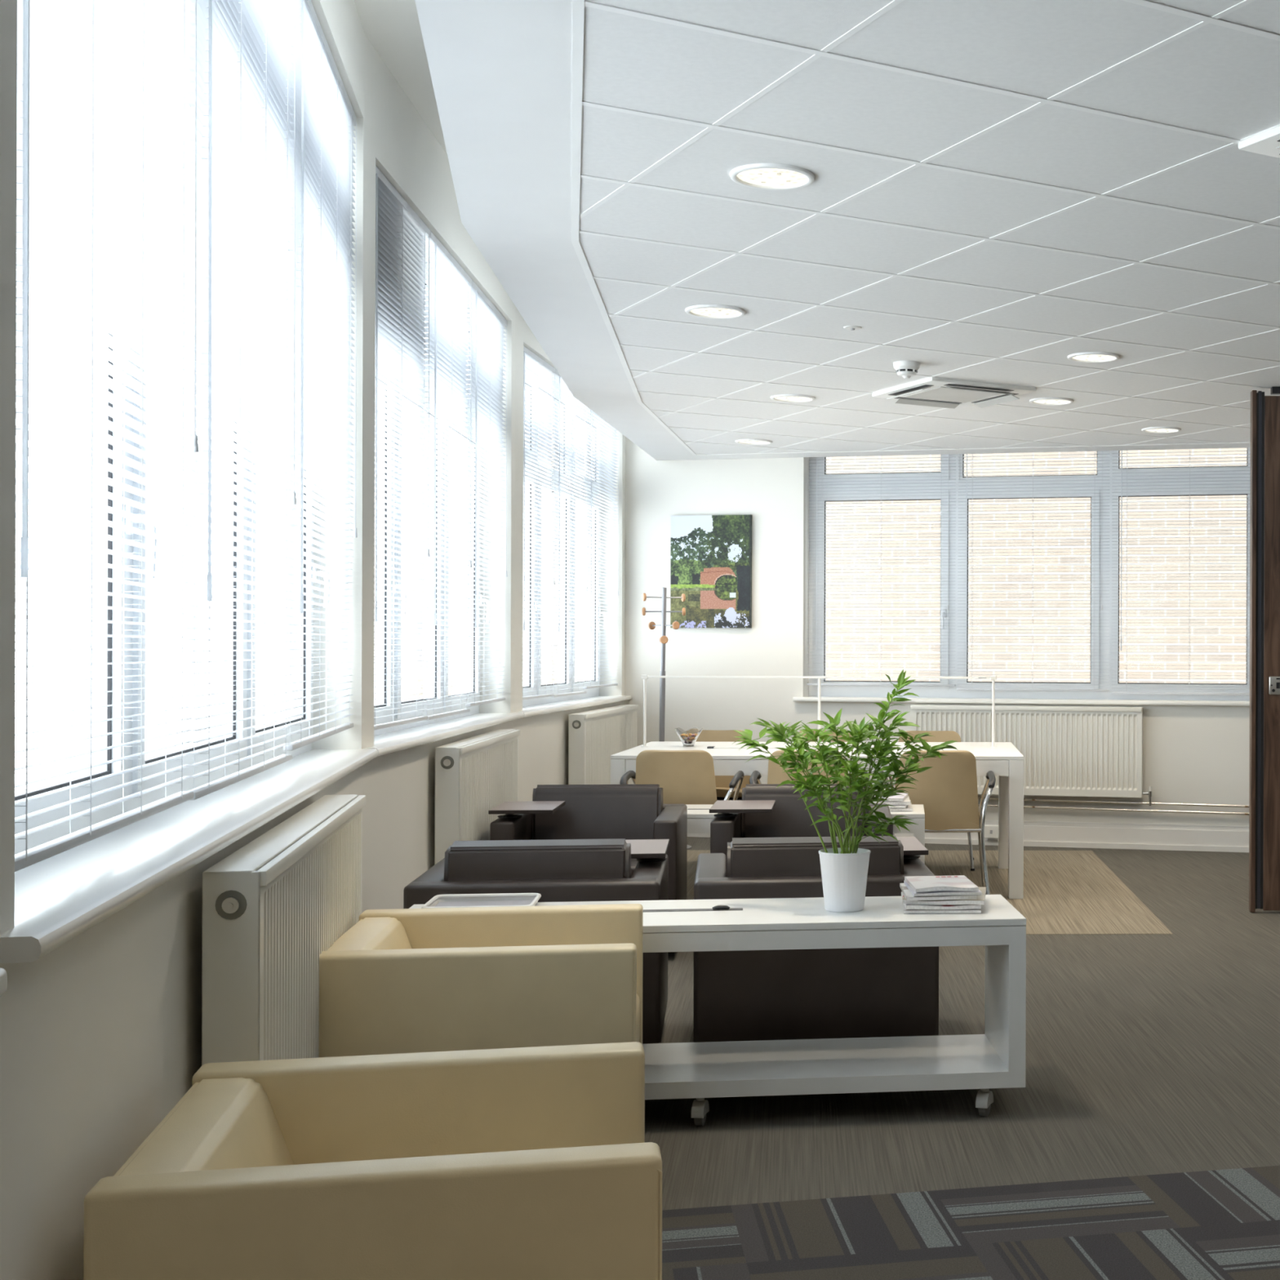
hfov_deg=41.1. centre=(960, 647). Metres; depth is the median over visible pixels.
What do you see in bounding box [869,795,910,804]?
magazine
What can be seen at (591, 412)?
blind
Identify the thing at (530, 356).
blind
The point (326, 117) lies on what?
blind
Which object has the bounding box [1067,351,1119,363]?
recessed light
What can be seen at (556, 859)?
cushion
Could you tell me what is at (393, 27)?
ceiling slab
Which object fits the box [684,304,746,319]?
recessed light
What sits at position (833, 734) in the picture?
chair
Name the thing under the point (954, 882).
magazine
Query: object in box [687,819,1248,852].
baseboard
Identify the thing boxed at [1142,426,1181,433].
recessed light
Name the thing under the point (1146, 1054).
floor
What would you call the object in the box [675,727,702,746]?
glass bowl
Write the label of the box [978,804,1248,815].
pipe
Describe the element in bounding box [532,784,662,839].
cushion
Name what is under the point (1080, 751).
radiator
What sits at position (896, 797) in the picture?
magazine
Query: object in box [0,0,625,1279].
wall
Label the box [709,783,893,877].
armchair
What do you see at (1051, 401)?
recessed light
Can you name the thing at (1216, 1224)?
carpet
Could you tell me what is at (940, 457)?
blind
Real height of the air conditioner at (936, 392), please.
0.047 m
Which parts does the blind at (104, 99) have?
ladder cord, ladder cord, rail, ladder cord, ladder cord, pull cord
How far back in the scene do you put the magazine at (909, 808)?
7.82 m
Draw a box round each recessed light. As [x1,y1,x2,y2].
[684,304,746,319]
[729,163,814,190]
[735,439,772,444]
[770,394,815,402]
[1029,396,1073,405]
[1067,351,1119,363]
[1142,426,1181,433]
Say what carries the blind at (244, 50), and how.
attached to the window at (60, 897)
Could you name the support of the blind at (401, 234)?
attached to the window at (391, 740)
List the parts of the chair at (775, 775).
armrest, leg, backrest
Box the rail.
[640,674,996,747]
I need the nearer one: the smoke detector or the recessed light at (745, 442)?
the smoke detector
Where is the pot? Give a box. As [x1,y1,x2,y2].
[818,847,870,912]
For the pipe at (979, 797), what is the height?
0.056 m
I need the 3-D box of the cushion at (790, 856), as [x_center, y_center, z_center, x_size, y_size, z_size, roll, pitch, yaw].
[-0.469,0.763,5.338,0.561,0.300,0.188,0,0,-8]
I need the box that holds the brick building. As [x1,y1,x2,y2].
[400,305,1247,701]
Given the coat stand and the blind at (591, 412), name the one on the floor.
the coat stand
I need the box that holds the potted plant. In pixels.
[733,669,958,912]
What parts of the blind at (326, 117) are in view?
ladder cord, ladder cord, rail, ladder cord, ladder cord, pull cord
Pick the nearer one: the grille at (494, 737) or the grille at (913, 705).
the grille at (494, 737)
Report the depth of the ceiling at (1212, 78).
4.91 m
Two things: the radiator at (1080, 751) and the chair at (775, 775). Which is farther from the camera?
the radiator at (1080, 751)
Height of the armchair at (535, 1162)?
0.630 m
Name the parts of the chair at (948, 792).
backrest, seat frame, seat, leg, leg, armrest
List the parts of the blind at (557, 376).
ladder cord, rail, ladder cord, ladder cord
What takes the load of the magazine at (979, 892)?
on the magazine at (908, 895)
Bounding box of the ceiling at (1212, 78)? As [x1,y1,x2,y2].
[414,0,1279,460]
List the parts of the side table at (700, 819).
leg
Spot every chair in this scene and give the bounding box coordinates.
[619,750,743,804]
[696,729,756,799]
[749,750,868,786]
[799,730,857,781]
[879,750,995,894]
[885,730,974,871]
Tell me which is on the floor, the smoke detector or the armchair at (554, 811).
the armchair at (554, 811)
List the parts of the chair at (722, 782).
seat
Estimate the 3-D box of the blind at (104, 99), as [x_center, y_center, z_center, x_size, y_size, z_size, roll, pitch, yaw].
[-1.298,-0.732,2.536,0.041,2.026,1.111,0,0,-14]
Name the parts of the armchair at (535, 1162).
backrest, armrest, armrest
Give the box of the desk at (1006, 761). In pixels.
[610,741,1023,898]
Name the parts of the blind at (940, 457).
ladder cord, ladder cord, rail, ladder cord, pull cord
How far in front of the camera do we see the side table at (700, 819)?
7.71 m
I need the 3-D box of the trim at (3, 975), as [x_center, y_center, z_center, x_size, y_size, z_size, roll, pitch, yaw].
[-0.800,0.353,1.106,0.050,0.030,1.360,0,0,-20]
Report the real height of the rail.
0.408 m
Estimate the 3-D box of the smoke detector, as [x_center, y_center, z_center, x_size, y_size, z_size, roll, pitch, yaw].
[-0.244,-1.270,7.576,0.124,0.072,0.124,0,0,0]
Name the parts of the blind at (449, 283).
ladder cord, rail, ladder cord, ladder cord, pull cord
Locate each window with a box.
[0,80,377,963]
[364,262,524,756]
[518,363,631,717]
[792,447,1250,706]
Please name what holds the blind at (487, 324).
attached to the window at (391, 740)
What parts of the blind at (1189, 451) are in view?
ladder cord, rail, ladder cord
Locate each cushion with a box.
[444,838,631,880]
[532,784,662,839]
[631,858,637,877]
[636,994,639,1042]
[727,835,903,877]
[741,783,867,837]
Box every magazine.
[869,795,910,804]
[874,792,908,801]
[888,800,911,808]
[888,802,912,811]
[899,883,977,900]
[901,891,981,910]
[902,887,986,904]
[902,903,981,913]
[903,880,982,896]
[904,875,978,892]
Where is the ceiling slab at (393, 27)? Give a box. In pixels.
[354,0,447,154]
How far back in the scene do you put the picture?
11.43 m
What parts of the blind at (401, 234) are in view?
ladder cord, ladder cord, rail, ladder cord, pull cord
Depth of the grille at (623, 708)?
10.57 m
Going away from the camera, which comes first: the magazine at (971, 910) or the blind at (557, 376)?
the magazine at (971, 910)
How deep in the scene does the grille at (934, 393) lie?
8.35 m
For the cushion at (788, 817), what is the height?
0.300 m
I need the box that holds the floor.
[644,836,1279,1210]
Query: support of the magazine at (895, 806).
on the magazine at (909, 808)
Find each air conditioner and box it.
[871,377,1036,408]
[1238,125,1279,164]
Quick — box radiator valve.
[1142,786,1151,805]
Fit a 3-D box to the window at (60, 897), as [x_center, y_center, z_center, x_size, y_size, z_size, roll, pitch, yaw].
[-1.636,-0.692,3.682,0.277,2.115,3.666,0,0,-14]
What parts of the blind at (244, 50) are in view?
ladder cord, ladder cord, rail, ladder cord, ladder cord, pull cord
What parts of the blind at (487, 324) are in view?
ladder cord, rail, ladder cord, ladder cord, pull cord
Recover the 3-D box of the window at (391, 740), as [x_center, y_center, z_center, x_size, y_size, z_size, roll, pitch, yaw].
[-2.236,-0.657,7.035,0.277,2.040,3.105,0,0,-6]
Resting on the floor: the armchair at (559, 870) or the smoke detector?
the armchair at (559, 870)
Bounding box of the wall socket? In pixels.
[984,825,998,838]
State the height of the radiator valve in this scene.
0.127 m
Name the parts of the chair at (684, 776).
armrest, leg, backrest, leg, armrest, leg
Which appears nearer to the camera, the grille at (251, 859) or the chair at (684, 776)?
the grille at (251, 859)
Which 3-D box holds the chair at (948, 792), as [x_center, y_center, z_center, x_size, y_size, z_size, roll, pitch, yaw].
[-0.120,0.913,8.486,0.602,0.803,0.529,0,0,-2]
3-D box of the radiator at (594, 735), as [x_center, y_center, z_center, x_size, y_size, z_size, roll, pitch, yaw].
[-2.261,0.789,10.555,0.105,0.798,1.692,0,0,-1]
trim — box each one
[0,968,7,996]
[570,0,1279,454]
[571,0,1250,455]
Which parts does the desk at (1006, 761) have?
leg, cable lid, leg, leg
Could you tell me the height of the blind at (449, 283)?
1.963 m
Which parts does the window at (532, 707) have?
sash, sash, handle, sash, sash, frame, sill, sash, sash, handle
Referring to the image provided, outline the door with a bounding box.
[1248,386,1279,912]
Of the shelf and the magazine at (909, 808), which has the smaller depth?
the shelf
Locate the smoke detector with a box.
[893,360,919,378]
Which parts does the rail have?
post, rail, post, post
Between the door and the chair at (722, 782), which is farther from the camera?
the chair at (722, 782)
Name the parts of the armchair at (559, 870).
armrest, armrest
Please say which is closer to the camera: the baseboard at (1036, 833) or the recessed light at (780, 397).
the recessed light at (780, 397)
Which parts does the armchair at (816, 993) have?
armrest, armrest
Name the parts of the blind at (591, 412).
ladder cord, rail, ladder cord, ladder cord, pull cord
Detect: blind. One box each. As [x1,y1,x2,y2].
[14,0,198,871]
[182,0,296,799]
[283,0,357,751]
[373,165,430,730]
[422,230,471,720]
[465,280,507,706]
[522,345,555,700]
[550,368,587,697]
[583,406,618,688]
[807,453,955,686]
[956,450,1109,691]
[1111,447,1250,695]
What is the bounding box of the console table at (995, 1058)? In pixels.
[408,894,1026,1125]
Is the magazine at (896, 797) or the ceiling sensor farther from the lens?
the magazine at (896, 797)
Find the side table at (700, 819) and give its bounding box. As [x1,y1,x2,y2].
[684,804,924,863]
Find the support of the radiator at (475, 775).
attached to the wall at (100, 1033)
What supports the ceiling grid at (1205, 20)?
attached to the ceiling at (1212, 78)
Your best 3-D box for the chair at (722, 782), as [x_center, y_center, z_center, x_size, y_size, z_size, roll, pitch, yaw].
[-1.483,0.909,9.993,0.602,0.803,0.529,0,0,-2]
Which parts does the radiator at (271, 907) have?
panel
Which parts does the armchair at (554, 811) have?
armrest, armrest, rail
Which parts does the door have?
edge post, lock plate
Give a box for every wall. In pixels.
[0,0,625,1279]
[574,422,1249,826]
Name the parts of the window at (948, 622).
sash, sash, handle, sill, sash, sash, sash, sash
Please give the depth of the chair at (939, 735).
10.20 m
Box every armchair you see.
[83,1041,662,1279]
[319,903,643,1057]
[403,838,669,1044]
[488,784,687,900]
[693,835,938,1042]
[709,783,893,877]
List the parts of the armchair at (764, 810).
armrest, armrest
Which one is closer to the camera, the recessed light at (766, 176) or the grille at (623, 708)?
the recessed light at (766, 176)
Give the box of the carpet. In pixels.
[662,1165,1279,1279]
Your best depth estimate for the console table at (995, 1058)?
4.62 m
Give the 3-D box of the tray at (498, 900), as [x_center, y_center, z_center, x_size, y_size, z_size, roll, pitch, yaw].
[-1.370,0.736,4.745,0.306,0.028,0.246,0,0,-8]
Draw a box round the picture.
[670,514,751,627]
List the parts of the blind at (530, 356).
ladder cord, ladder cord, rail, ladder cord, pull cord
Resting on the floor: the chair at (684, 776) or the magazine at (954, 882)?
the chair at (684, 776)
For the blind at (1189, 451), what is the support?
attached to the window at (948, 622)
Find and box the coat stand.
[641,586,691,848]
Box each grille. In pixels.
[202,794,357,875]
[435,728,515,748]
[568,704,635,715]
[903,386,1001,402]
[911,704,1142,707]
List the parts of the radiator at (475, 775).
panel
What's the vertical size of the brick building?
15.000 m
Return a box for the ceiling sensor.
[843,325,862,330]
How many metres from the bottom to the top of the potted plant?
0.693 m
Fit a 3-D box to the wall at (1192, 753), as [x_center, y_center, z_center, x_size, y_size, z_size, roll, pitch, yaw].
[1.757,-0.355,10.881,9.149,3.350,0.300,0,0,12]
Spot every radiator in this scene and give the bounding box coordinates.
[201,794,365,1066]
[435,728,519,864]
[568,704,638,784]
[910,704,1142,797]
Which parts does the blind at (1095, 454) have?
ladder cord, ladder cord, rail, ladder cord, pull cord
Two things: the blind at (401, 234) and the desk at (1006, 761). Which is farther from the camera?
the desk at (1006, 761)
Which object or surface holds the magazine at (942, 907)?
on the magazine at (971, 910)
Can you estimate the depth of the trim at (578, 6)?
4.85 m
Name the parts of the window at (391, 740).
sash, handle, sash, frame, sash, sill, sash, sash, handle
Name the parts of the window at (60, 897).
sash, handle, frame, sill, sash, sash, handle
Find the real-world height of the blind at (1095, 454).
1.920 m
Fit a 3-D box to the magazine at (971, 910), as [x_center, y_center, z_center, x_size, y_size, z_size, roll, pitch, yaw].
[-0.056,0.749,4.835,0.221,0.010,0.285,0,0,-2]
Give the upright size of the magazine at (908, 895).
0.012 m
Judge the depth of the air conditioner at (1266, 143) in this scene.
4.21 m
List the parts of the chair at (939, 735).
leg, backrest, leg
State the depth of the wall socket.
10.99 m
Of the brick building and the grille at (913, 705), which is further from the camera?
the brick building
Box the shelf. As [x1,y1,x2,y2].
[642,1034,1008,1099]
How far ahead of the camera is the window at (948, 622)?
11.13 m
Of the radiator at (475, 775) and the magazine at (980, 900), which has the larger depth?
the radiator at (475, 775)
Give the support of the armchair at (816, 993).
on the floor
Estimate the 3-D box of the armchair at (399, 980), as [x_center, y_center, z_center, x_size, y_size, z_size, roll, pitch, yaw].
[-1.146,0.997,4.034,0.715,0.630,0.675,0,0,-9]
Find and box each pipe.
[977,796,1248,807]
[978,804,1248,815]
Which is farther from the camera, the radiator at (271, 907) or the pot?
the pot
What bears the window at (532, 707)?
in the wall at (100, 1033)
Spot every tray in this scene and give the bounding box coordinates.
[421,893,541,908]

